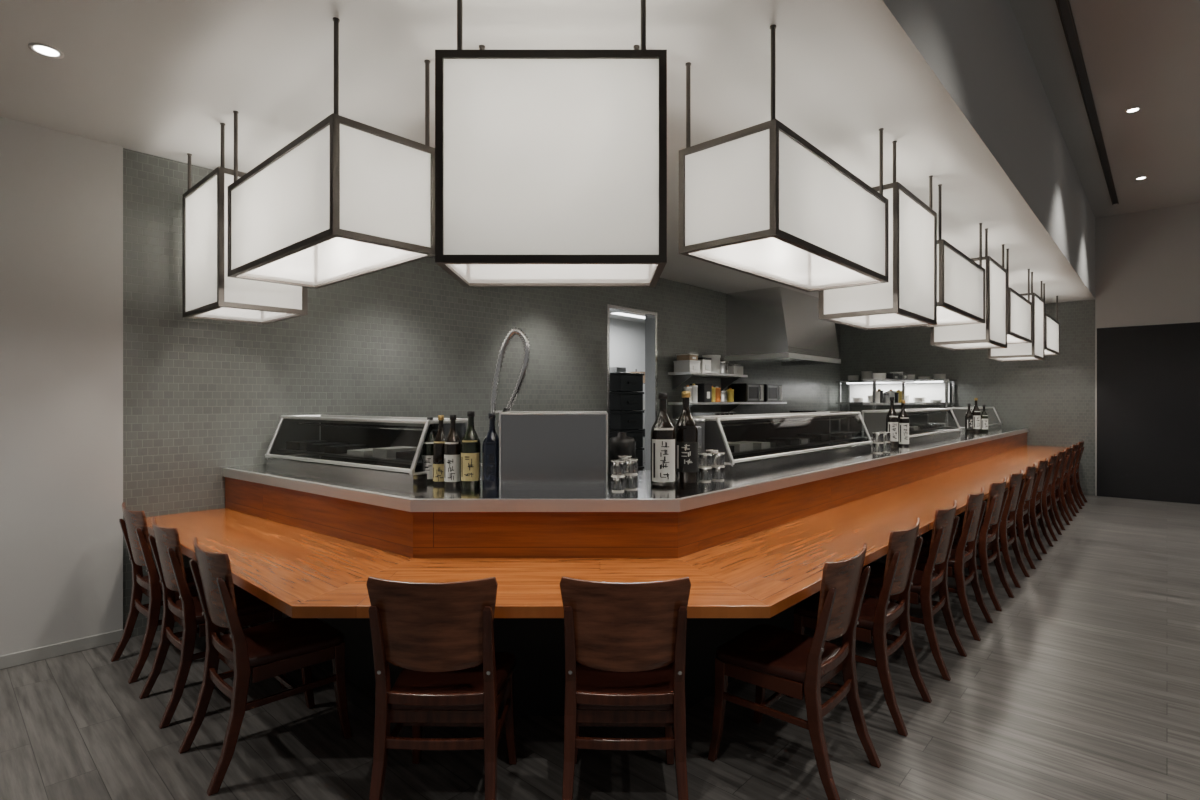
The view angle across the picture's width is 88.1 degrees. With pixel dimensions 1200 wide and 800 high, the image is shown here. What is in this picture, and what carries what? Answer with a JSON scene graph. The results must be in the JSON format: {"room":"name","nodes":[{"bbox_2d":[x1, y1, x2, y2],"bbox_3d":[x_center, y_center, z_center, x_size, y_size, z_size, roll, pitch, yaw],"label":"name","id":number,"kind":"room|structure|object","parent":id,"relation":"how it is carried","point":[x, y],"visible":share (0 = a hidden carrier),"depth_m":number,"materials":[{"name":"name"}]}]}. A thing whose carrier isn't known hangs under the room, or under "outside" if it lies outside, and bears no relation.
{"room":"restaurant","nodes":[
{"label":"restaurant","id":0,"kind":"room"},
{"bbox_2d":[0,117,839,655],"bbox_3d":[-1.054,-0.040,6.093,0.183,3.080,17.570,0,0,42],"label":"wall","id":1,"kind":"structure","parent":0,"point":[202,397],"depth_m":4.04,"materials":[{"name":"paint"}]},
{"bbox_2d":[0,629,122,669],"bbox_3d":[-4.939,1.462,1.701,0.021,0.075,5.845,0,0,43],"label":"baseboard","id":2,"kind":"structure","parent":1,"relation":"attached to","point":[72,646],"depth_m":3.63,"materials":[{"name":"paint"}]},
{"bbox_2d":[607,304,656,474],"bbox_3d":[0.349,0.190,7.649,0.170,2.620,0.960,0,0,42],"label":"door frame","id":3,"kind":"structure","parent":1,"relation":"in","point":[650,317],"depth_m":7.95,"materials":[{"name":"silver metal"}]},
{"bbox_2d":[668,372,747,389],"bbox_3d":[1.513,-0.245,8.543,0.358,0.230,1.450,0,0,42],"label":"wall shelf","id":4,"kind":"object","parent":1,"relation":"attached to","point":[678,378],"visible":0.94,"depth_m":8.20,"materials":[{"name":"silver metal"}]},
{"bbox_2d":[673,360,700,371],"bbox_3d":[1.136,-0.436,8.094,0.264,0.150,0.252,0,0,42],"label":"storage container","id":5,"kind":"object","parent":4,"relation":"on","point":[682,365],"visible":0.96,"depth_m":8.00,"materials":[{"name":"white plastic"}]},
{"bbox_2d":[677,354,697,360],"bbox_3d":[1.140,-0.553,8.091,0.214,0.080,0.212,0,0,42],"label":"storage container","id":6,"kind":"object","parent":5,"relation":"on","point":[679,356],"visible":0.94,"depth_m":8.02,"materials":[{"name":"cardboard"}]},
{"bbox_2d":[698,357,711,372],"bbox_3d":[1.325,-0.461,8.301,0.264,0.200,0.212,0,0,42],"label":"storage container","id":7,"kind":"object","parent":4,"relation":"on","point":[705,364],"visible":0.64,"depth_m":8.19,"materials":[{"name":"plastic"}]},
{"bbox_2d":[702,355,720,372],"bbox_3d":[1.531,-0.486,8.520,0.252,0.250,0.252,0,0,0],"label":"bucket","id":8,"kind":"object","parent":4,"relation":"on","point":[715,362],"visible":0.54,"depth_m":8.40,"materials":[{"name":"white plastic"}]},
{"bbox_2d":[720,360,728,373],"bbox_3d":[1.706,-0.462,8.711,0.210,0.202,0.210,0,0,0],"label":"stock pot","id":9,"kind":"object","parent":4,"relation":"on","point":[724,365],"visible":0.51,"depth_m":8.62,"materials":[{"name":"silver metal"}]},
{"bbox_2d":[729,364,743,374],"bbox_3d":[1.885,-0.431,8.913,0.264,0.140,0.272,0,0,42],"label":"storage container","id":10,"kind":"object","parent":4,"relation":"on","point":[733,369],"visible":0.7,"depth_m":8.78,"materials":[{"name":"white plastic"}]},
{"bbox_2d":[668,402,786,419],"bbox_3d":[1.934,0.145,9.004,0.358,0.230,2.700,0,0,42],"label":"wall shelf","id":11,"kind":"object","parent":1,"relation":"attached to","point":[676,406],"visible":0.86,"depth_m":8.41,"materials":[{"name":"silver metal"}]},
{"bbox_2d":[684,385,691,401],"bbox_3d":[1.141,-0.083,8.063,0.105,0.224,0.105,0,0,0],"label":"squeeze bottle","id":12,"kind":"object","parent":11,"relation":"on","point":[687,388],"visible":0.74,"depth_m":8.02,"materials":[{"name":"white plastic"}]},
{"bbox_2d":[690,384,697,401],"bbox_3d":[1.235,-0.094,8.167,0.105,0.246,0.105,0,0,0],"label":"squeeze bottle","id":13,"kind":"object","parent":11,"relation":"on","point":[694,387],"visible":0.7,"depth_m":8.12,"materials":[{"name":"white plastic"}]},
{"bbox_2d":[690,383,711,401],"bbox_3d":[1.357,-0.096,8.313,0.234,0.250,0.192,0,0,42],"label":"box","id":14,"kind":"object","parent":11,"relation":"on","point":[704,389],"visible":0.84,"depth_m":8.21,"materials":[{"name":"black plastic"}]},
{"bbox_2d":[712,386,715,401],"bbox_3d":[1.532,-0.083,8.491,0.105,0.224,0.105,0,0,0],"label":"squeeze bottle","id":15,"kind":"object","parent":11,"relation":"on","point":[713,388],"visible":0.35,"depth_m":8.45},
{"bbox_2d":[715,386,720,401],"bbox_3d":[1.620,-0.083,8.587,0.105,0.224,0.105,0,0,0],"label":"squeeze bottle","id":16,"kind":"object","parent":11,"relation":"on","point":[718,390],"visible":0.64,"depth_m":8.54,"materials":[{"name":"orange plastic"}]},
{"bbox_2d":[721,389,726,401],"bbox_3d":[1.720,-0.061,8.726,0.147,0.179,0.147,0,0,0],"label":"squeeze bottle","id":17,"kind":"object","parent":11,"relation":"on","point":[723,392],"visible":0.5,"depth_m":8.66,"materials":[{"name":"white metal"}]},
{"bbox_2d":[727,388,733,401],"bbox_3d":[1.868,-0.072,8.889,0.105,0.202,0.105,0,0,0],"label":"squeeze bottle","id":18,"kind":"object","parent":11,"relation":"on","point":[730,392],"visible":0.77,"depth_m":8.85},
{"bbox_2d":[728,383,763,401],"bbox_3d":[2.198,-0.106,9.251,0.338,0.270,0.520,0,0,42],"label":"microwave oven","id":19,"kind":"object","parent":11,"relation":"on","point":[743,392],"visible":0.94,"depth_m":9.07,"materials":[{"name":"black plastic"}]},
{"bbox_2d":[764,384,781,401],"bbox_3d":[2.603,-0.106,9.694,0.338,0.270,0.520,0,0,42],"label":"microwave oven","id":20,"kind":"object","parent":11,"relation":"on","point":[772,392],"visible":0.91,"depth_m":9.55,"materials":[{"name":"silver plastic"}]},
{"bbox_2d":[725,287,840,365],"bbox_3d":[2.845,-1.079,9.526,0.998,0.998,1.840,0,0,42],"label":"range hood","id":21,"kind":"object","parent":1,"relation":"attached to","point":[775,324],"visible":0.98,"depth_m":8.96,"materials":[{"name":"silver metal"}]},
{"bbox_2d":[0,0,1084,322],"bbox_3d":[-0.822,-1.630,5.881,7.250,0.100,17.570,0,0,42],"label":"ceiling","id":22,"kind":"structure","parent":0,"point":[160,78],"depth_m":3.04,"materials":[{"name":"paint"}]},
{"bbox_2d":[28,42,63,58],"bbox_3d":[-2.500,-1.577,2.800,0.122,0.006,0.122,0,0,0],"label":"recessed light","id":23,"kind":"object","parent":22,"relation":"in","point":[42,49],"visible":1,"depth_m":2.80,"materials":[{"name":"white plastic"}]},
{"bbox_2d":[183,123,306,323],"bbox_3d":[-2.253,-1.055,3.923,0.720,1.050,0.490,0,0,42],"label":"pendant lamp","id":24,"kind":"object","parent":22,"relation":"hanging from","point":[209,293],"visible":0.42,"depth_m":3.71,"materials":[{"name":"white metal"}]},
{"bbox_2d":[228,17,434,288],"bbox_3d":[-1.400,-1.127,3.144,1.290,0.905,0.490,0,0,42],"label":"pendant lamp","id":25,"kind":"object","parent":22,"relation":"hanging from","point":[346,199],"visible":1,"depth_m":2.81,"materials":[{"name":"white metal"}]},
{"bbox_2d":[435,0,666,286],"bbox_3d":[-0.182,-1.045,2.550,0.860,1.070,0.500,0,0,0],"label":"pendant lamp","id":26,"kind":"object","parent":22,"relation":"hanging from","point":[551,165],"visible":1,"depth_m":2.31,"materials":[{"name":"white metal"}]},
{"bbox_2d":[679,25,888,291],"bbox_3d":[1.027,-1.133,3.265,0.490,0.893,1.415,0,0,42],"label":"pendant lamp","id":27,"kind":"object","parent":22,"relation":"hanging from","point":[761,200],"visible":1,"depth_m":2.87,"materials":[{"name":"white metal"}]},
{"bbox_2d":[819,141,936,329],"bbox_3d":[1.910,-1.055,4.229,0.490,1.050,0.860,0,0,42],"label":"pendant lamp","id":28,"kind":"object","parent":22,"relation":"hanging from","point":[909,298],"visible":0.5,"depth_m":3.98,"materials":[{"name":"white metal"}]},
{"bbox_2d":[922,184,984,327],"bbox_3d":[2.792,-1.133,5.194,0.490,0.893,1.415,0,0,42],"label":"pendant lamp","id":29,"kind":"object","parent":22,"relation":"hanging from","point":[960,280],"visible":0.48,"depth_m":4.97,"materials":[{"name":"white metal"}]},
{"bbox_2d":[931,228,1006,350],"bbox_3d":[3.675,-1.055,6.159,0.490,1.050,0.860,0,0,42],"label":"pendant lamp","id":30,"kind":"object","parent":22,"relation":"hanging from","point":[991,334],"visible":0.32,"depth_m":5.91,"materials":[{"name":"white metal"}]},
{"bbox_2d":[988,272,1044,361],"bbox_3d":[5.439,-1.055,8.089,0.490,1.050,0.860,0,0,42],"label":"pendant lamp","id":31,"kind":"object","parent":22,"relation":"hanging from","point":[1035,350],"visible":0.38,"depth_m":7.83,"materials":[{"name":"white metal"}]},
{"bbox_2d":[1006,249,1031,343],"bbox_3d":[4.557,-1.133,7.124,0.490,0.893,1.415,0,0,42],"label":"pendant lamp","id":32,"kind":"object","parent":22,"relation":"hanging from","point":[1019,309],"visible":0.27,"depth_m":6.89,"materials":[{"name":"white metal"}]},
{"bbox_2d":[1043,283,1059,354],"bbox_3d":[6.322,-1.133,9.054,0.490,0.893,1.415,0,0,42],"label":"pendant lamp","id":33,"kind":"object","parent":22,"relation":"hanging from","point":[1052,326],"visible":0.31,"depth_m":8.88,"materials":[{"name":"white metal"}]},
{"bbox_2d":[0,495,1199,799],"bbox_3d":[1.374,1.550,3.873,13.200,0.100,17.570,0,0,42],"label":"floor","id":34,"kind":"structure","parent":0,"point":[1084,684],"depth_m":2.85,"materials":[{"name":"wood"}]},
{"bbox_2d":[111,502,237,683],"bbox_3d":[-2.466,1.047,3.630,0.442,0.907,0.560,0,0,42],"label":"dining chair","id":35,"kind":"object","parent":34,"relation":"on","point":[134,528],"visible":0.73,"depth_m":3.40,"materials":[{"name":"wood"}]},
{"bbox_2d":[139,516,286,728],"bbox_3d":[-1.972,1.047,3.179,0.442,0.907,0.560,0,0,43],"label":"dining chair","id":36,"kind":"object","parent":34,"relation":"on","point":[187,611],"visible":0.82,"depth_m":2.99,"materials":[{"name":"wood"}]},
{"bbox_2d":[178,537,351,795],"bbox_3d":[-1.448,1.047,2.700,0.442,0.907,0.560,0,0,43],"label":"dining chair","id":37,"kind":"object","parent":34,"relation":"on","point":[276,648],"visible":0.99,"depth_m":2.60,"materials":[{"name":"wood"}]},
{"bbox_2d":[366,577,516,799],"bbox_3d":[-0.562,1.047,2.300,0.442,0.907,0.560,0,0,1],"label":"dining chair","id":38,"kind":"object","parent":34,"relation":"on","point":[440,635],"visible":1,"depth_m":2.10,"materials":[{"name":"wood"}]},
{"bbox_2d":[222,428,1027,715],"bbox_3d":[2.245,0.985,7.285,3.130,1.030,10.978,0,0,42],"label":"bar counter","id":39,"kind":"object","parent":34,"relation":"on","point":[426,520],"visible":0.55,"depth_m":3.15,"materials":[{"name":"wood"}]},
{"bbox_2d":[265,415,467,484],"bbox_3d":[-1.592,0.291,4.097,1.691,0.358,0.426,0,0,37],"label":"display case","id":40,"kind":"object","parent":39,"relation":"on","point":[382,448],"depth_m":4.11,"materials":[{"name":"glass"}]},
{"bbox_2d":[422,417,434,482],"bbox_3d":[-0.974,0.285,3.553,0.088,0.370,0.090,0,0,0],"label":"bottle","id":41,"kind":"object","parent":39,"relation":"on","point":[427,448],"visible":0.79,"depth_m":3.51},
{"bbox_2d":[433,415,446,484],"bbox_3d":[-0.890,0.278,3.468,0.086,0.385,0.088,0,0,0],"label":"bottle","id":42,"kind":"object","parent":39,"relation":"on","point":[439,441],"visible":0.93,"depth_m":3.43,"materials":[{"name":"brown glass"}]},
{"bbox_2d":[444,415,460,487],"bbox_3d":[-0.799,0.275,3.368,0.092,0.390,0.094,0,0,0],"label":"bottle","id":43,"kind":"object","parent":39,"relation":"on","point":[452,447],"visible":0.98,"depth_m":3.33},
{"bbox_2d":[461,411,480,488],"bbox_3d":[-0.693,0.265,3.329,0.104,0.410,0.106,0,0,0],"label":"bottle","id":44,"kind":"object","parent":39,"relation":"on","point":[470,444],"visible":1,"depth_m":3.29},
{"bbox_2d":[482,413,498,489],"bbox_3d":[-0.574,0.270,3.292,0.100,0.400,0.102,0,0,0],"label":"bottle","id":45,"kind":"object","parent":39,"relation":"on","point":[490,448],"visible":0.96,"depth_m":3.25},
{"bbox_2d":[481,327,529,465],"bbox_3d":[-0.564,0.018,3.703,0.300,0.904,0.080,0,0,12],"label":"faucet","id":46,"kind":"object","parent":39,"relation":"on","point":[514,331],"visible":0.81,"depth_m":3.69,"materials":[{"name":"silver metal"}]},
{"bbox_2d":[499,411,607,489],"bbox_3d":[-0.243,0.268,3.437,0.569,0.405,0.409,0,0,0],"label":"guard","id":47,"kind":"object","parent":39,"relation":"on","point":[539,450],"visible":1,"depth_m":3.24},
{"bbox_2d":[611,460,624,491],"bbox_3d":[0.093,0.391,3.202,0.076,0.158,0.075,0,0,0],"label":"glasses","id":48,"kind":"object","parent":39,"relation":"on","point":[617,466],"visible":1,"depth_m":3.18,"materials":[{"name":"clear glass"}]},
{"bbox_2d":[608,432,635,473],"bbox_3d":[0.141,0.339,3.992,0.180,0.262,0.180,0,0,0],"label":"pot","id":49,"kind":"object","parent":39,"relation":"on","point":[619,445],"visible":0.74,"depth_m":3.93,"materials":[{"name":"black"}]},
{"bbox_2d":[619,455,630,459],"bbox_3d":[0.140,0.391,3.469,0.076,0.158,0.075,0,0,0],"label":"glasses","id":50,"kind":"object","parent":39,"relation":"on","point":[621,457],"visible":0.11,"depth_m":3.44,"materials":[{"name":"clear glass"}]},
{"bbox_2d":[624,458,637,489],"bbox_3d":[0.164,0.391,3.274,0.076,0.158,0.075,0,0,0],"label":"glasses","id":51,"kind":"object","parent":39,"relation":"on","point":[631,465],"visible":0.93,"depth_m":3.25,"materials":[{"name":"clear glass"}]},
{"bbox_2d":[651,393,674,486],"bbox_3d":[0.348,0.215,3.427,0.136,0.510,0.138,0,0,0],"label":"bottle","id":52,"kind":"object","parent":39,"relation":"on","point":[662,430],"visible":1,"depth_m":3.37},
{"bbox_2d":[675,391,697,482],"bbox_3d":[0.493,0.210,3.553,0.136,0.520,0.138,0,0,0],"label":"bottle","id":53,"kind":"object","parent":39,"relation":"on","point":[686,430],"visible":0.98,"depth_m":3.50,"materials":[{"name":"black glass"}]},
{"bbox_2d":[674,419,704,470],"bbox_3d":[0.585,0.297,4.045,0.180,0.345,0.161,0,0,0],"label":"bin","id":54,"kind":"object","parent":39,"relation":"on","point":[700,423],"visible":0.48,"depth_m":3.97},
{"bbox_2d":[698,453,711,481],"bbox_3d":[0.609,0.389,3.598,0.079,0.162,0.079,0,0,0],"label":"glasses","id":55,"kind":"object","parent":39,"relation":"on","point":[704,459],"visible":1,"depth_m":3.57,"materials":[{"name":"clear glass"}]},
{"bbox_2d":[711,452,724,480],"bbox_3d":[0.693,0.389,3.643,0.079,0.162,0.079,0,0,0],"label":"glasses","id":56,"kind":"object","parent":39,"relation":"on","point":[718,459],"visible":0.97,"depth_m":3.62,"materials":[{"name":"clear glass"}]},
{"bbox_2d":[692,411,872,472],"bbox_3d":[1.555,0.291,5.049,0.426,0.358,2.552,0,0,42],"label":"display case","id":57,"kind":"object","parent":39,"relation":"on","point":[747,441],"depth_m":4.86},
{"bbox_2d":[872,432,883,452],"bbox_3d":[2.465,0.379,5.498,0.093,0.182,0.093,0,0,0],"label":"glasses","id":58,"kind":"object","parent":39,"relation":"on","point":[878,437],"visible":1,"depth_m":5.47,"materials":[{"name":"clear glass"}]},
{"bbox_2d":[883,432,890,451],"bbox_3d":[2.576,0.379,5.604,0.093,0.182,0.093,0,0,0],"label":"glasses","id":59,"kind":"object","parent":39,"relation":"on","point":[886,440],"visible":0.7,"depth_m":5.57,"materials":[{"name":"clear glass"}]},
{"bbox_2d":[886,397,897,446],"bbox_3d":[2.920,0.220,6.199,0.110,0.500,0.112,0,0,0],"label":"bottle","id":60,"kind":"object","parent":39,"relation":"on","point":[891,418],"visible":0.94,"depth_m":6.16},
{"bbox_2d":[898,400,908,445],"bbox_3d":[3.096,0.235,6.334,0.110,0.470,0.112,0,0,0],"label":"bottle","id":61,"kind":"object","parent":39,"relation":"on","point":[903,419],"visible":0.93,"depth_m":6.29,"materials":[{"name":"black glass"}]},
{"bbox_2d":[861,408,960,442],"bbox_3d":[3.866,0.291,7.576,0.426,0.358,2.502,0,0,42],"label":"display case","id":62,"kind":"object","parent":39,"relation":"on","point":[920,430],"depth_m":7.39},
{"bbox_2d":[965,404,972,432],"bbox_3d":[5.255,0.260,8.829,0.100,0.420,0.102,0,0,0],"label":"bottle","id":63,"kind":"object","parent":39,"relation":"on","point":[968,416],"visible":0.95,"depth_m":8.79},
{"bbox_2d":[947,407,1001,430],"bbox_3d":[6.009,0.291,9.919,0.426,0.358,1.752,0,0,42],"label":"display case","id":64,"kind":"object","parent":39,"relation":"on","point":[994,422],"depth_m":9.40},
{"bbox_2d":[972,398,980,432],"bbox_3d":[5.355,0.220,8.829,0.110,0.500,0.112,0,0,0],"label":"bottle","id":65,"kind":"object","parent":39,"relation":"on","point":[976,413],"visible":0.94,"depth_m":8.79,"materials":[{"name":"black glass"}]},
{"bbox_2d":[981,405,987,432],"bbox_3d":[5.553,0.270,8.965,0.100,0.400,0.102,0,0,0],"label":"bottle","id":66,"kind":"object","parent":39,"relation":"on","point":[984,417],"visible":0.96,"depth_m":8.93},
{"bbox_2d":[559,577,690,799],"bbox_3d":[0.087,1.047,2.300,0.442,0.907,0.560,0,0,1],"label":"dining chair","id":67,"kind":"object","parent":34,"relation":"on","point":[625,643],"visible":1,"depth_m":2.10,"materials":[{"name":"wood"}]},
{"bbox_2d":[610,372,643,474],"bbox_3d":[0.303,0.557,8.937,0.455,1.885,0.530,0,0,42],"label":"crates","id":68,"kind":"object","parent":34,"relation":"on","point":[626,389],"visible":0.47,"depth_m":8.74,"materials":[{"name":"plastic"}]},
{"bbox_2d":[610,367,644,463],"bbox_3d":[0.392,0.450,11.431,0.450,2.100,1.400,0,0,42],"label":"storage rack","id":69,"kind":"object","parent":34,"relation":"on","point":[612,369],"visible":0.07,"depth_m":11.58,"materials":[{"name":"silver metal"}]},
{"bbox_2d":[708,543,880,799],"bbox_3d":[0.800,1.047,2.563,0.560,0.907,0.442,0,0,41],"label":"dining chair","id":70,"kind":"object","parent":34,"relation":"on","point":[782,661],"visible":1,"depth_m":2.47,"materials":[{"name":"wood"}]},
{"bbox_2d":[830,431,856,441],"bbox_3d":[2.729,1.040,9.599,0.728,0.920,4.750,0,0,42],"label":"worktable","id":71,"kind":"object","parent":34,"relation":"on","point":[853,433],"visible":0.03,"depth_m":11.06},
{"bbox_2d":[690,412,735,415],"bbox_3d":[1.462,0.370,8.149,0.560,0.420,0.500,0,0,42],"label":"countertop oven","id":72,"kind":"object","parent":71,"relation":"on","point":[692,413],"visible":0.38,"depth_m":7.96,"materials":[{"name":"silver metal"}]},
{"bbox_2d":[790,410,827,412],"bbox_3d":[3.531,0.380,10.491,0.464,0.400,0.462,0,0,42],"label":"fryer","id":73,"kind":"object","parent":71,"relation":"on","point":[795,411],"visible":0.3,"depth_m":10.42,"materials":[{"name":"silver metal"}]},
{"bbox_2d":[788,518,931,736],"bbox_3d":[1.299,1.047,3.109,0.560,0.907,0.442,0,0,41],"label":"dining chair","id":74,"kind":"object","parent":34,"relation":"on","point":[877,617],"visible":0.84,"depth_m":2.92,"materials":[{"name":"wood"}]},
{"bbox_2d":[851,378,913,441],"bbox_3d":[4.749,0.585,10.157,0.800,1.830,1.600,0,0,42],"label":"station","id":75,"kind":"object","parent":34,"relation":"on","point":[903,382],"visible":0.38,"depth_m":9.69,"materials":[{"name":"silver metal"}]},
{"bbox_2d":[872,390,879,402],"bbox_3d":[4.310,-0.052,9.677,0.116,0.202,0.116,0,0,0],"label":"squeeze bottle","id":76,"kind":"object","parent":75,"relation":"on","point":[877,392],"visible":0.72,"depth_m":9.62,"materials":[{"name":"white plastic"}]},
{"bbox_2d":[873,373,885,378],"bbox_3d":[4.412,-0.376,9.788,0.200,0.090,0.200,0,0,0],"label":"stacked plates","id":77,"kind":"object","parent":75,"relation":"on","point":[875,375],"visible":0.9,"depth_m":9.72,"materials":[{"name":"white ceramic"}]},
{"bbox_2d":[883,392,889,402],"bbox_3d":[4.614,-0.041,10.009,0.116,0.179,0.116,0,0,0],"label":"squeeze bottle","id":78,"kind":"object","parent":75,"relation":"on","point":[886,396],"visible":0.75,"depth_m":9.96,"materials":[{"name":"grey plastic"}]},
{"bbox_2d":[885,373,898,379],"bbox_3d":[4.716,-0.381,10.119,0.234,0.100,0.312,0,0,42],"label":"storage container","id":79,"kind":"object","parent":75,"relation":"on","point":[888,375],"visible":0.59,"depth_m":9.99,"materials":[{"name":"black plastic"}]},
{"bbox_2d":[895,390,901,402],"bbox_3d":[5.053,-0.063,10.489,0.116,0.224,0.116,0,0,0],"label":"squeeze bottle","id":80,"kind":"object","parent":75,"relation":"on","point":[897,391],"visible":0.73,"depth_m":10.44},
{"bbox_2d":[890,372,907,379],"bbox_3d":[5.044,-0.401,10.463,0.214,0.140,0.262,0,0,42],"label":"storage container","id":81,"kind":"object","parent":75,"relation":"on","point":[902,375],"visible":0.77,"depth_m":10.34,"materials":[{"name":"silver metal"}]},
{"bbox_2d":[833,379,956,441],"bbox_3d":[5.389,0.568,11.413,1.950,1.865,0.718,0,0,42],"label":"shelf","id":82,"kind":"object","parent":34,"relation":"on","point":[931,390],"visible":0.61,"depth_m":11.43,"materials":[{"name":"silver metal"}]},
{"bbox_2d":[848,375,858,380],"bbox_3d":[4.869,-0.418,11.918,0.200,0.104,0.200,0,0,0],"label":"stacked plates","id":83,"kind":"object","parent":82,"relation":"on","point":[850,377],"visible":0.98,"depth_m":11.85,"materials":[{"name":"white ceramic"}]},
{"bbox_2d":[861,371,871,379],"bbox_3d":[5.053,-0.453,11.749,0.200,0.174,0.200,0,0,0],"label":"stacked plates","id":84,"kind":"object","parent":82,"relation":"on","point":[865,374],"visible":0.82,"depth_m":11.68,"materials":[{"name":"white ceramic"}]},
{"bbox_2d":[913,397,925,401],"bbox_3d":[5.719,-0.001,11.099,0.200,0.090,0.200,0,0,0],"label":"stacked plates","id":85,"kind":"object","parent":82,"relation":"on","point":[917,399],"visible":1,"depth_m":11.03,"materials":[{"name":"white ceramic"}]},
{"bbox_2d":[933,374,945,378],"bbox_3d":[5.975,-0.411,10.905,0.200,0.090,0.200,0,0,0],"label":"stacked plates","id":86,"kind":"object","parent":82,"relation":"on","point":[936,376],"visible":0.94,"depth_m":10.83,"materials":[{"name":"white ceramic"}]},
{"bbox_2d":[861,500,966,680],"bbox_3d":[1.799,1.047,3.655,0.560,0.907,0.442,0,0,41],"label":"dining chair","id":87,"kind":"object","parent":34,"relation":"on","point":[926,583],"visible":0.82,"depth_m":3.46,"materials":[{"name":"wood"}]},
{"bbox_2d":[889,487,992,640],"bbox_3d":[2.298,1.047,4.201,0.560,0.907,0.442,0,0,41],"label":"dining chair","id":88,"kind":"object","parent":34,"relation":"on","point":[959,559],"visible":0.67,"depth_m":3.99,"materials":[{"name":"wood"}]},
{"bbox_2d":[919,478,1013,610],"bbox_3d":[2.796,1.047,4.746,0.560,0.907,0.442,0,0,44],"label":"dining chair","id":89,"kind":"object","parent":34,"relation":"on","point":[997,497],"visible":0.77,"depth_m":4.54,"materials":[{"name":"wood"}]},
{"bbox_2d":[954,469,1029,587],"bbox_3d":[3.296,1.047,5.292,0.560,0.907,0.442,0,0,43],"label":"dining chair","id":90,"kind":"object","parent":34,"relation":"on","point":[1015,486],"visible":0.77,"depth_m":5.08,"materials":[{"name":"wood"}]},
{"bbox_2d":[977,463,1041,568],"bbox_3d":[3.796,1.047,5.839,0.560,0.907,0.442,0,0,42],"label":"dining chair","id":91,"kind":"object","parent":34,"relation":"on","point":[1022,513],"visible":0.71,"depth_m":5.59,"materials":[{"name":"wood"}]},
{"bbox_2d":[984,458,1052,553],"bbox_3d":[4.295,1.047,6.384,0.560,0.907,0.442,0,0,43],"label":"dining chair","id":92,"kind":"object","parent":34,"relation":"on","point":[1042,469],"visible":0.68,"depth_m":6.13,"materials":[{"name":"wood"}]},
{"bbox_2d":[1004,453,1061,540],"bbox_3d":[4.795,1.047,6.931,0.560,0.907,0.442,0,0,42],"label":"dining chair","id":93,"kind":"object","parent":34,"relation":"on","point":[1046,503],"visible":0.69,"depth_m":6.67,"materials":[{"name":"wood"}]},
{"bbox_2d":[1021,446,1076,520],"bbox_3d":[5.793,1.047,8.023,0.560,0.907,0.442,0,0,43],"label":"dining chair","id":94,"kind":"object","parent":34,"relation":"on","point":[1063,481],"visible":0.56,"depth_m":7.77,"materials":[{"name":"wood"}]},
{"bbox_2d":[1035,443,1082,512],"bbox_3d":[6.292,1.047,8.569,0.560,0.907,0.442,0,0,43],"label":"dining chair","id":95,"kind":"object","parent":34,"relation":"on","point":[1070,481],"visible":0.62,"depth_m":8.33,"materials":[{"name":"wood"}]},
{"bbox_2d":[1051,449,1069,529],"bbox_3d":[5.293,1.047,7.476,0.560,0.907,0.442,0,0,43],"label":"dining chair","id":96,"kind":"object","parent":34,"relation":"on","point":[1055,487],"visible":0.59,"depth_m":7.22,"materials":[{"name":"wood"}]},
{"bbox_2d":[1073,440,1086,505],"bbox_3d":[6.792,1.047,9.115,0.560,0.907,0.442,0,0,43],"label":"dining chair","id":97,"kind":"object","parent":34,"relation":"on","point":[1077,486],"visible":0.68,"depth_m":8.86,"materials":[{"name":"wood"}]},
{"bbox_2d":[610,318,644,470],"bbox_3d":[0.475,-0.040,10.136,3.020,3.080,7.000,0,0,42],"label":"wall","id":98,"kind":"structure","parent":0,"point":[627,338],"depth_m":12.33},
{"bbox_2d":[610,311,644,318],"bbox_3d":[0.703,-1.543,11.215,0.300,0.070,1.300,0,0,42],"label":"fluorescent light fixture","id":99,"kind":"object","parent":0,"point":[611,312],"visible":0.29,"depth_m":11.06,"materials":[{"name":"white plastic"}]},
{"bbox_2d":[840,299,1094,495],"bbox_3d":[6.344,-0.040,11.130,4.000,3.080,0.150,0,0,42],"label":"wall","id":100,"kind":"structure","parent":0,"point":[1053,397],"depth_m":10.42,"materials":[{"name":"tile"}]},
{"bbox_2d":[841,0,1094,299],"bbox_3d":[1.847,-2.215,3.338,0.120,1.270,17.420,0,0,42],"label":"bulkhead","id":101,"kind":"structure","parent":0,"point":[970,62],"depth_m":4.18,"materials":[{"name":"paint"}]},
{"bbox_2d":[1009,0,1199,217],"bbox_3d":[4.049,-2.900,1.427,5.950,0.100,17.570,0,0,42],"label":"ceiling","id":102,"kind":"structure","parent":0,"point":[1145,54],"depth_m":5.71,"materials":[{"name":"paint"}]},
{"bbox_2d":[1055,0,1118,204],"bbox_3d":[3.869,-2.840,5.046,0.071,0.020,10.670,0,0,42],"label":"ceiling vent","id":103,"kind":"object","parent":102,"relation":"in","point":[1063,6],"visible":1,"depth_m":5.59,"materials":[{"name":"brown metal"}]},
{"bbox_2d":[1125,107,1140,112],"bbox_3d":[5.235,-2.847,6.090,0.122,0.006,0.122,0,0,0],"label":"recessed light","id":104,"kind":"object","parent":102,"relation":"in","point":[1135,109],"visible":1,"depth_m":6.09,"materials":[{"name":"white plastic"}]},
{"bbox_2d":[1095,202,1199,503],"bbox_3d":[9.961,-0.675,7.803,5.830,4.350,0.181,0,0,42],"label":"wall","id":105,"kind":"structure","parent":0,"point":[1148,376],"depth_m":9.29,"materials":[{"name":"paint"}]},
{"bbox_3d":[3.830,0.973,6.281,0.585,0.353,8.040,0,0,42],"label":"support bracket","id":106,"kind":"object","parent":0,"visible":0},
{"bbox_2d":[146,445,1069,617],"bbox_3d":[2.311,0.772,6.891,3.759,0.045,11.471,0,0,42],"label":"bar counter","id":107,"kind":"object","parent":106,"relation":"on","point":[298,572],"visible":0.84,"depth_m":2.88,"materials":[{"name":"brown wood"}]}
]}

